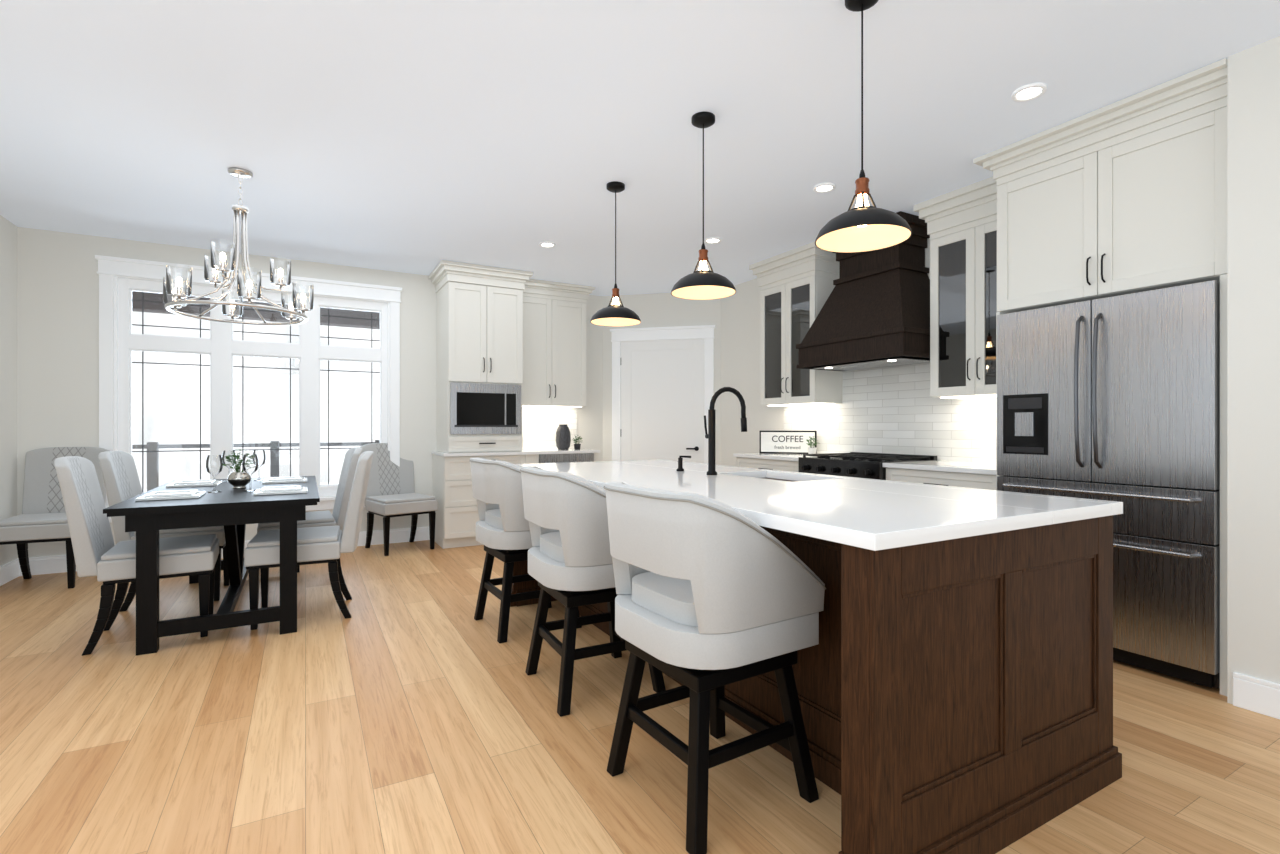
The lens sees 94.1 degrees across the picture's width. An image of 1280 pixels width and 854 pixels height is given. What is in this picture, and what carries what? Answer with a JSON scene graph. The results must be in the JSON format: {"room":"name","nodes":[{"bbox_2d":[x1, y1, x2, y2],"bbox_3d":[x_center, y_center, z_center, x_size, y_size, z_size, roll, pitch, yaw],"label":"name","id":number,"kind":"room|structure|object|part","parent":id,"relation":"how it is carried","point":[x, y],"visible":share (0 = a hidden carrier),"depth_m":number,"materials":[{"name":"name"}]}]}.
{"room":"dining room and kitchen","nodes":[
{"label":"dining room and kitchen","id":0,"kind":"room"},
{"bbox_2d":[0,540,1279,853],"bbox_3d":[0.202,1.220,1.868,6.720,0.100,10.460,0,0,-29],"label":"floor","id":1,"kind":"structure","parent":0,"point":[410,706],"depth_m":2.17,"materials":[{"name":"beige wood"}]},
{"bbox_2d":[0,538,75,588],"bbox_3d":[-4.423,0.985,4.454,0.482,0.370,0.546,0,0,-24],"label":"chair legs","id":2,"kind":"object","parent":1,"relation":"on","point":[22,550],"visible":0.54,"depth_m":4.32,"materials":[{"name":"black paint"}]},
{"bbox_2d":[0,447,109,541],"bbox_3d":[-4.449,0.480,4.511,0.508,0.640,0.683,0,0,-24],"label":"seat","id":3,"kind":"object","parent":2,"relation":"on","point":[42,516],"visible":0.62,"depth_m":4.63,"materials":[{"name":"fabric"}]},
{"bbox_2d":[82,557,217,655],"bbox_3d":[-2.748,0.985,3.387,0.546,0.370,0.482,0,0,-32],"label":"dining chair leg","id":4,"kind":"object","parent":1,"relation":"on","point":[109,610],"visible":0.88,"depth_m":3.30,"materials":[{"name":"black paint"}]},
{"bbox_2d":[54,456,218,581],"bbox_3d":[-2.801,0.480,3.354,0.683,0.640,0.508,0,0,-32],"label":"seat","id":5,"kind":"object","parent":4,"relation":"on","point":[100,554],"visible":1,"depth_m":3.21,"materials":[{"name":"fabric"}]},
{"bbox_2d":[119,543,229,611],"bbox_3d":[-3.159,0.985,4.099,0.546,0.370,0.482,0,0,-27],"label":"dining chair leg","id":6,"kind":"object","parent":1,"relation":"on","point":[130,596],"visible":0.25,"depth_m":4.00,"materials":[{"name":"black paint"}]},
{"bbox_2d":[98,451,224,545],"bbox_3d":[-3.215,0.480,4.071,0.683,0.640,0.508,0,0,-27],"label":"seat","id":7,"kind":"object","parent":6,"relation":"on","point":[120,476],"visible":0.6,"depth_m":3.89,"materials":[{"name":"fabric"}]},
{"bbox_2d":[103,476,319,655],"bbox_3d":[-2.673,0.787,3.947,0.940,0.765,1.800,0,0,-29],"label":"dining table","id":8,"kind":"object","parent":1,"relation":"on","point":[231,510],"visible":0.81,"depth_m":3.26,"materials":[{"name":"paint"}]},
{"bbox_2d":[135,490,205,500],"bbox_3d":[-2.698,0.391,3.439,0.277,0.025,0.278,0,0,-29],"label":"placemat","id":9,"kind":"object","parent":8,"relation":"on","point":[169,495],"depth_m":3.37,"materials":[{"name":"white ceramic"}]},
{"bbox_2d":[166,479,221,487],"bbox_3d":[-3.100,0.391,4.155,0.277,0.025,0.278,0,0,-29],"label":"placemat","id":10,"kind":"object","parent":8,"relation":"on","point":[183,483],"depth_m":4.08,"materials":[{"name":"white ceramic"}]},
{"bbox_2d":[205,453,225,492],"bbox_3d":[-2.643,0.289,3.700,0.090,0.230,0.089,0,0,-29],"label":"wine glass","id":11,"kind":"object","parent":8,"relation":"on","point":[222,461],"depth_m":3.71,"materials":[{"name":"clear glass"}]},
{"bbox_2d":[223,450,235,481],"bbox_3d":[-3.044,0.289,4.415,0.090,0.230,0.089,0,0,-29],"label":"wine glass","id":12,"kind":"object","parent":8,"relation":"on","point":[225,450],"depth_m":4.42,"materials":[{"name":"clear glass"}]},
{"bbox_2d":[223,449,254,488],"bbox_3d":[-2.639,0.274,3.936,0.208,0.260,0.188,0,0,-29],"label":"centerpiece plant","id":13,"kind":"object","parent":8,"relation":"on","point":[238,479],"visible":0.79,"depth_m":3.90,"materials":[{"name":"green plant"}]},
{"bbox_2d":[242,452,260,490],"bbox_3d":[-2.479,0.289,3.792,0.090,0.230,0.089,0,0,-29],"label":"wine glass","id":14,"kind":"object","parent":8,"relation":"on","point":[257,464],"depth_m":3.81,"materials":[{"name":"clear glass"}]},
{"bbox_2d":[253,450,265,480],"bbox_3d":[-2.880,0.289,4.507,0.090,0.230,0.089,0,0,-29],"label":"wine glass","id":15,"kind":"object","parent":8,"relation":"on","point":[264,453],"depth_m":4.53,"materials":[{"name":"clear glass"}]},
{"bbox_2d":[253,485,306,494],"bbox_3d":[-2.227,0.391,3.704,0.277,0.025,0.278,0,0,-29],"label":"placemat","id":16,"kind":"object","parent":8,"relation":"on","point":[277,489],"depth_m":3.63,"materials":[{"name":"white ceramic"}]},
{"bbox_2d":[262,476,306,483],"bbox_3d":[-2.629,0.391,4.419,0.277,0.025,0.278,0,0,-29],"label":"placemat","id":17,"kind":"object","parent":8,"relation":"on","point":[296,479],"depth_m":4.35,"materials":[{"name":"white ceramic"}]},
{"bbox_2d":[246,558,351,629],"bbox_3d":[-2.113,0.985,3.743,0.545,0.370,0.482,0,0,-25],"label":"dining chair leg","id":18,"kind":"object","parent":1,"relation":"on","point":[338,584],"visible":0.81,"depth_m":3.61,"materials":[{"name":"black paint"}]},
{"bbox_2d":[244,451,373,566],"bbox_3d":[-2.057,0.480,3.769,0.683,0.640,0.508,0,0,-25],"label":"seat","id":19,"kind":"object","parent":18,"relation":"on","point":[317,543],"visible":1,"depth_m":3.63,"materials":[{"name":"fabric"}]},
{"bbox_2d":[365,511,435,555],"bbox_3d":[-2.307,0.985,5.732,0.482,0.370,0.546,0,0,-43],"label":"chair legs","id":20,"kind":"object","parent":1,"relation":"on","point":[386,522],"visible":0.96,"depth_m":5.69,"materials":[{"name":"black paint"}]},
{"bbox_2d":[360,443,436,515],"bbox_3d":[-2.350,0.480,5.778,0.508,0.640,0.683,0,0,-43],"label":"seat","id":21,"kind":"object","parent":20,"relation":"on","point":[390,488],"visible":0.69,"depth_m":5.85,"materials":[{"name":"fabric"}]},
{"bbox_2d":[432,456,527,548],"bbox_3d":[-1.659,0.725,6.123,0.800,0.890,0.610,0,0,-29],"label":"base cabinet","id":22,"kind":"object","parent":1,"relation":"on","point":[457,515],"depth_m":5.76,"materials":[{"name":"white wood"}]},
{"bbox_2d":[432,448,599,455],"bbox_3d":[-1.298,0.265,6.310,1.637,0.030,0.637,0,0,-29],"label":"countertop","id":23,"kind":"structure","parent":22,"relation":"on","point":[535,451],"depth_m":6.05,"materials":[{"name":"white stone"}]},
{"bbox_2d":[556,424,570,449],"bbox_3d":[-0.854,0.110,6.630,0.170,0.278,0.170,0,0,-29],"label":"vase","id":24,"kind":"object","parent":23,"relation":"on","point":[563,438],"visible":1,"depth_m":6.57,"materials":[{"name":"grey ceramic"}]},
{"bbox_2d":[572,435,582,448],"bbox_3d":[-0.698,0.169,6.705,0.117,0.160,0.098,0,0,-29],"label":"potted plant","id":25,"kind":"object","parent":23,"relation":"on","point":[577,446],"visible":1,"depth_m":6.68,"materials":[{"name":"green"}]},
{"bbox_2d":[436,272,531,451],"bbox_3d":[-1.625,-0.607,6.143,0.800,1.712,0.610,0,0,-29],"label":"tall cabinet","id":26,"kind":"object","parent":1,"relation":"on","point":[510,365],"depth_m":5.89,"materials":[{"name":"white wood"}]},
{"bbox_2d":[474,545,581,642],"bbox_3d":[-0.676,0.920,3.554,0.493,0.499,0.493,0,0,-31],"label":"barstool leg","id":27,"kind":"object","parent":1,"relation":"on","point":[505,596],"visible":0.48,"depth_m":3.35,"materials":[{"name":"black paint"}]},
{"bbox_2d":[469,458,532,549],"bbox_3d":[-0.692,0.427,3.544,0.568,0.485,0.597,0,0,-31],"label":"seat","id":28,"kind":"object","parent":27,"relation":"on","point":[503,524],"visible":0.71,"depth_m":3.25,"materials":[{"name":"fabric"}]},
{"bbox_2d":[528,452,599,463],"bbox_3d":[-0.891,0.726,6.547,0.665,0.888,0.622,0,0,-29],"label":"base cabinet","id":29,"kind":"object","parent":1,"relation":"on","point":[572,456],"depth_m":6.26,"materials":[{"name":"white"}]},
{"bbox_2d":[578,604,597,627],"bbox_3d":[0.010,0.730,3.926,0.860,0.880,0.742,0,0,-29],"label":"base cabinet","id":30,"kind":"object","parent":1,"relation":"on","point":[592,609],"depth_m":3.58,"materials":[{"name":"brown wood"}]},
{"bbox_2d":[525,582,665,716],"bbox_3d":[-0.216,0.920,2.734,0.493,0.499,0.493,0,0,-27],"label":"barstool leg","id":31,"kind":"object","parent":1,"relation":"on","point":[569,623],"visible":0.65,"depth_m":2.56,"materials":[{"name":"black paint"}]},
{"bbox_2d":[520,466,614,590],"bbox_3d":[-0.233,0.427,2.725,0.568,0.485,0.597,0,0,-27],"label":"seat","id":32,"kind":"object","parent":31,"relation":"on","point":[565,515],"visible":0.77,"depth_m":2.44,"materials":[{"name":"fabric"}]},
{"bbox_2d":[598,602,621,640],"bbox_3d":[0.344,0.730,3.332,0.860,0.880,0.742,0,0,-29],"label":"base cabinet","id":33,"kind":"object","parent":1,"relation":"on","point":[602,607],"depth_m":3.42,"materials":[{"name":"brown wood"}]},
{"bbox_2d":[662,672,741,726],"bbox_3d":[0.647,0.730,2.791,0.860,0.880,0.742,0,0,-29],"label":"base cabinet","id":34,"kind":"object","parent":1,"relation":"on","point":[733,691],"depth_m":2.38,"materials":[{"name":"brown wood"}]},
{"bbox_2d":[607,640,818,853],"bbox_3d":[0.225,0.920,1.949,0.493,0.499,0.493,0,0,-32],"label":"barstool leg","id":35,"kind":"object","parent":1,"relation":"on","point":[710,704],"visible":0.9,"depth_m":1.85,"materials":[{"name":"black paint"}]},
{"bbox_2d":[604,482,825,669],"bbox_3d":[0.209,0.427,1.939,0.568,0.485,0.597,0,0,-32],"label":"seat","id":36,"kind":"object","parent":35,"relation":"on","point":[702,582],"visible":1,"depth_m":1.70,"materials":[{"name":"fabric"}]},
{"bbox_2d":[733,453,816,471],"bbox_3d":[1.365,0.710,5.383,0.644,0.920,0.868,0,0,-29],"label":"base cabinet","id":37,"kind":"object","parent":1,"relation":"on","point":[780,462],"visible":0.17,"depth_m":5.23,"materials":[{"name":"white wood"}]},
{"bbox_2d":[759,431,816,453],"bbox_3d":[1.383,0.142,5.585,0.525,0.215,0.021,0,0,24],"label":"coffee sign","id":38,"kind":"object","parent":37,"relation":"on","point":[787,442],"visible":1,"depth_m":5.58,"materials":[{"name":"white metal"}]},
{"bbox_2d":[806,436,819,453],"bbox_3d":[1.552,0.165,5.361,0.154,0.168,0.133,0,0,-29],"label":"potted plant","id":39,"kind":"object","parent":37,"relation":"on","point":[811,449],"visible":1,"depth_m":5.34,"materials":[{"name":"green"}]},
{"bbox_2d":[799,452,936,479],"bbox_3d":[1.731,0.693,4.635,0.698,0.955,0.784,0,0,-29],"label":"range","id":40,"kind":"object","parent":1,"relation":"on","point":[861,465],"visible":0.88,"depth_m":4.46,"materials":[{"name":"black metal"}]},
{"bbox_2d":[742,520,1085,853],"bbox_3d":[0.981,0.730,2.197,0.860,0.880,0.743,0,0,-29],"label":"base cabinet","id":41,"kind":"object","parent":1,"relation":"on","point":[953,672],"depth_m":1.64,"materials":[{"name":"brown wood"}]},
{"bbox_2d":[515,461,1053,551],"bbox_3d":[0.164,0.270,2.875,0.780,0.040,2.965,0,0,-29],"label":"countertop","id":42,"kind":"structure","parent":41,"relation":"on","point":[866,519],"depth_m":1.83,"materials":[{"name":"white stone"}]},
{"bbox_2d":[676,456,690,470],"bbox_3d":[0.249,0.206,3.385,0.092,0.087,0.043,0,0,-29],"label":"soap dispenser","id":43,"kind":"object","parent":42,"relation":"on","point":[680,463],"visible":1,"depth_m":3.36,"materials":[{"name":"black metal"}]},
{"bbox_2d":[704,387,746,474],"bbox_3d":[0.457,0.018,3.175,0.259,0.463,0.086,0,0,-29],"label":"faucet","id":44,"kind":"object","parent":42,"relation":"on","point":[710,435],"visible":1,"depth_m":3.11,"materials":[{"name":"black metal"}]},
{"bbox_2d":[766,476,797,479],"bbox_3d":[0.709,0.395,3.069,0.384,0.234,0.604,0,0,-29],"label":"sink","id":45,"kind":"object","parent":42,"relation":"in","point":[767,477],"depth_m":3.29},
{"bbox_2d":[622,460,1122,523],"bbox_3d":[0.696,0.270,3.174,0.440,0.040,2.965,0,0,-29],"label":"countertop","id":46,"kind":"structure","parent":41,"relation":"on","point":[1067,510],"depth_m":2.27,"materials":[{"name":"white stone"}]},
{"bbox_2d":[883,460,995,489],"bbox_3d":[2.161,0.710,3.965,0.644,0.920,0.795,0,0,-29],"label":"base cabinet","id":47,"kind":"object","parent":1,"relation":"on","point":[977,475],"visible":0.17,"depth_m":3.83,"materials":[{"name":"white wood"}]},
{"bbox_2d":[973,58,1226,695],"bbox_3d":[2.540,-0.198,3.187,0.745,2.736,1.097,0,0,-29],"label":"cabinet surround","id":48,"kind":"object","parent":1,"relation":"on","point":[1127,195],"visible":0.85,"depth_m":2.90,"materials":[{"name":"white wood"}]},
{"bbox_2d":[997,280,1219,688],"bbox_3d":[2.533,0.265,3.149,0.734,1.810,0.937,0,0,-29],"label":"fridge","id":49,"kind":"object","parent":1,"relation":"on","point":[1115,398],"visible":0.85,"depth_m":2.83,"materials":[{"name":"grey metal"}]},
{"bbox_3d":[-2.525,0.985,4.455,0.545,0.370,0.482,0,0,-31],"label":"dining chair leg","id":50,"kind":"object","parent":1,"relation":"on","visible":0},
{"bbox_2d":[257,447,361,532],"bbox_3d":[-2.471,0.480,4.488,0.683,0.640,0.508,0,0,-31],"label":"seat","id":51,"kind":"object","parent":50,"relation":"on","point":[336,517],"visible":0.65,"depth_m":4.40,"materials":[{"name":"fabric"}]},
{"bbox_2d":[0,36,1279,703],"bbox_3d":[0.202,-0.200,1.868,6.440,2.740,10.180,0,0,-29],"label":"wall","id":52,"kind":"structure","parent":0,"point":[48,338],"depth_m":4.71,"materials":[{"name":"white paint"}]},
{"bbox_2d":[0,558,19,585],"bbox_3d":[-2.460,1.100,0.374,0.016,0.140,9.860,0,0,-29],"label":"baseboard","id":53,"kind":"structure","parent":52,"relation":"attached to","point":[9,571],"depth_m":4.51,"materials":[{"name":"white wood"}]},
{"bbox_2d":[20,526,429,575],"bbox_3d":[-3.502,1.100,5.433,3.090,0.140,0.016,0,0,-29],"label":"baseboard","id":54,"kind":"structure","parent":52,"relation":"attached to","point":[58,563],"depth_m":5.85,"materials":[{"name":"white wood"}]},
{"bbox_2d":[95,255,401,522],"bbox_3d":[-3.470,-0.307,5.519,2.350,2.195,0.217,0,0,-29],"label":"window","id":55,"kind":"structure","parent":52,"relation":"in","point":[220,346],"depth_m":5.38,"materials":[{"name":"white"}]},
{"bbox_2d":[532,292,587,407],"bbox_3d":[-1.040,-0.830,6.631,0.822,1.200,0.330,0,0,-29],"label":"upper cabinet","id":56,"kind":"object","parent":52,"relation":"attached to","point":[558,322],"depth_m":6.53,"materials":[{"name":"white wood"}]},
{"bbox_2d":[610,325,714,463],"bbox_3d":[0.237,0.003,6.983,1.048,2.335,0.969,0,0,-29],"label":"door","id":57,"kind":"structure","parent":52,"relation":"attached to","point":[662,386],"depth_m":6.98,"materials":[{"name":"white wood"}]},
{"bbox_2d":[749,241,841,405],"bbox_3d":[1.441,-0.884,5.493,0.405,1.364,0.860,0,0,-29],"label":"upper cabinet","id":58,"kind":"object","parent":52,"relation":"attached to","point":[796,285],"visible":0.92,"depth_m":5.36,"materials":[{"name":"white wood"}]},
{"bbox_2d":[796,211,929,370],"bbox_3d":[1.799,-1.024,4.668,0.563,1.085,1.030,0,0,-29],"label":"wood range hood","id":59,"kind":"object","parent":52,"relation":"attached to","point":[874,312],"visible":0.77,"depth_m":4.47,"materials":[{"name":"brown wood"}]},
{"bbox_2d":[784,363,995,462],"bbox_3d":[2.030,-0.165,4.845,0.012,0.830,2.457,0,0,-29],"label":"tile backsplash","id":60,"kind":"structure","parent":52,"relation":"attached to","point":[895,410],"depth_m":4.76,"materials":[{"name":"white tile"}]},
{"bbox_2d":[913,176,996,398],"bbox_3d":[2.283,-0.884,3.992,0.405,1.364,0.722,0,0,-29],"label":"upper cabinet","id":61,"kind":"object","parent":52,"relation":"attached to","point":[961,227],"visible":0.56,"depth_m":3.97,"materials":[{"name":"white wood"}]},
{"bbox_2d":[1233,672,1279,718],"bbox_3d":[3.555,1.100,0.616,0.016,0.140,4.335,0,0,-29],"label":"baseboard","id":62,"kind":"structure","parent":52,"relation":"attached to","point":[1256,695],"depth_m":2.44,"materials":[{"name":"white wood"}]},
{"bbox_2d":[0,0,1279,295],"bbox_3d":[0.202,-1.620,1.868,6.720,0.100,10.460,0,0,-29],"label":"ceiling","id":63,"kind":"structure","parent":0,"point":[418,136],"depth_m":2.98,"materials":[{"name":"white paint"}]},
{"bbox_2d":[163,167,313,325],"bbox_3d":[-2.458,-1.127,3.666,0.789,0.886,0.812,0,0,-29],"label":"chandelier","id":64,"kind":"object","parent":63,"relation":"hanging from","point":[237,209],"depth_m":3.64,"materials":[{"name":"grey metal"}]},
{"bbox_3d":[-2.458,-0.906,3.666,0.789,0.338,0.812,0,0,-29],"label":"chandelier nickel shade","id":65,"kind":"part","parent":64,"relation":"part of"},
{"bbox_2d":[539,242,555,247],"bbox_3d":[-0.795,-1.564,5.115,0.139,0.012,0.139,0,0,-35],"label":"recessed light","id":66,"kind":"object","parent":63,"relation":"in","point":[543,244],"depth_m":5.11,"materials":[{"name":"white"}]},
{"bbox_2d":[590,181,640,326],"bbox_3d":[-0.158,-1.125,3.868,0.330,0.890,0.330,0,0,-29],"label":"pendant light","id":67,"kind":"object","parent":63,"relation":"hanging from","point":[615,314],"visible":1,"depth_m":3.85,"materials":[{"name":"black metal"}]},
{"bbox_2d":[671,112,735,299],"bbox_3d":[0.321,-1.125,3.024,0.330,0.890,0.330,0,0,-29],"label":"pendant light","id":68,"kind":"object","parent":63,"relation":"hanging from","point":[703,282],"visible":1,"depth_m":3.01,"materials":[{"name":"black metal"}]},
{"bbox_2d":[705,237,720,243],"bbox_3d":[0.612,-1.564,4.999,0.139,0.012,0.139,0,0,-35],"label":"recessed light","id":69,"kind":"object","parent":63,"relation":"in","point":[712,240],"depth_m":5.00,"materials":[{"name":"white"}]},
{"bbox_2d":[813,183,835,192],"bbox_3d":[1.206,-1.564,3.899,0.139,0.012,0.139,0,0,-35],"label":"recessed light","id":70,"kind":"object","parent":63,"relation":"in","point":[823,187],"depth_m":3.90,"materials":[{"name":"white"}]},
{"bbox_2d":[815,0,911,252],"bbox_3d":[0.806,-1.125,2.161,0.330,0.890,0.330,0,0,-29],"label":"pendant light","id":71,"kind":"object","parent":63,"relation":"hanging from","point":[862,226],"visible":1,"depth_m":2.16,"materials":[{"name":"black metal"}]},
{"bbox_2d":[1011,83,1046,101],"bbox_3d":[1.819,-1.564,2.787,0.139,0.012,0.139,0,0,-35],"label":"recessed light","id":72,"kind":"object","parent":63,"relation":"in","point":[1028,92],"depth_m":2.78,"materials":[{"name":"white"}]},
{"label":"outside","id":73,"kind":"structure","parent":0,"visible":0},
{"bbox_2d":[132,311,379,491],"bbox_3d":[-8.368,-3.830,14.912,60.000,22.000,14.200,0,0,-29],"label":"sky","id":74,"kind":"structure","parent":73,"point":[171,413],"depth_m":20.16,"materials":[{"name":"white"}]},
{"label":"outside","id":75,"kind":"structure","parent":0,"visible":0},
{"bbox_2d":[132,291,379,490],"bbox_3d":[-3.547,-0.265,7.343,13.000,3.370,2.960,0,0,-29],"label":"deck","id":76,"kind":"object","parent":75,"point":[156,455],"depth_m":7.93,"materials":[{"name":"painted wood"},{"name":"dark metal"}]}
]}

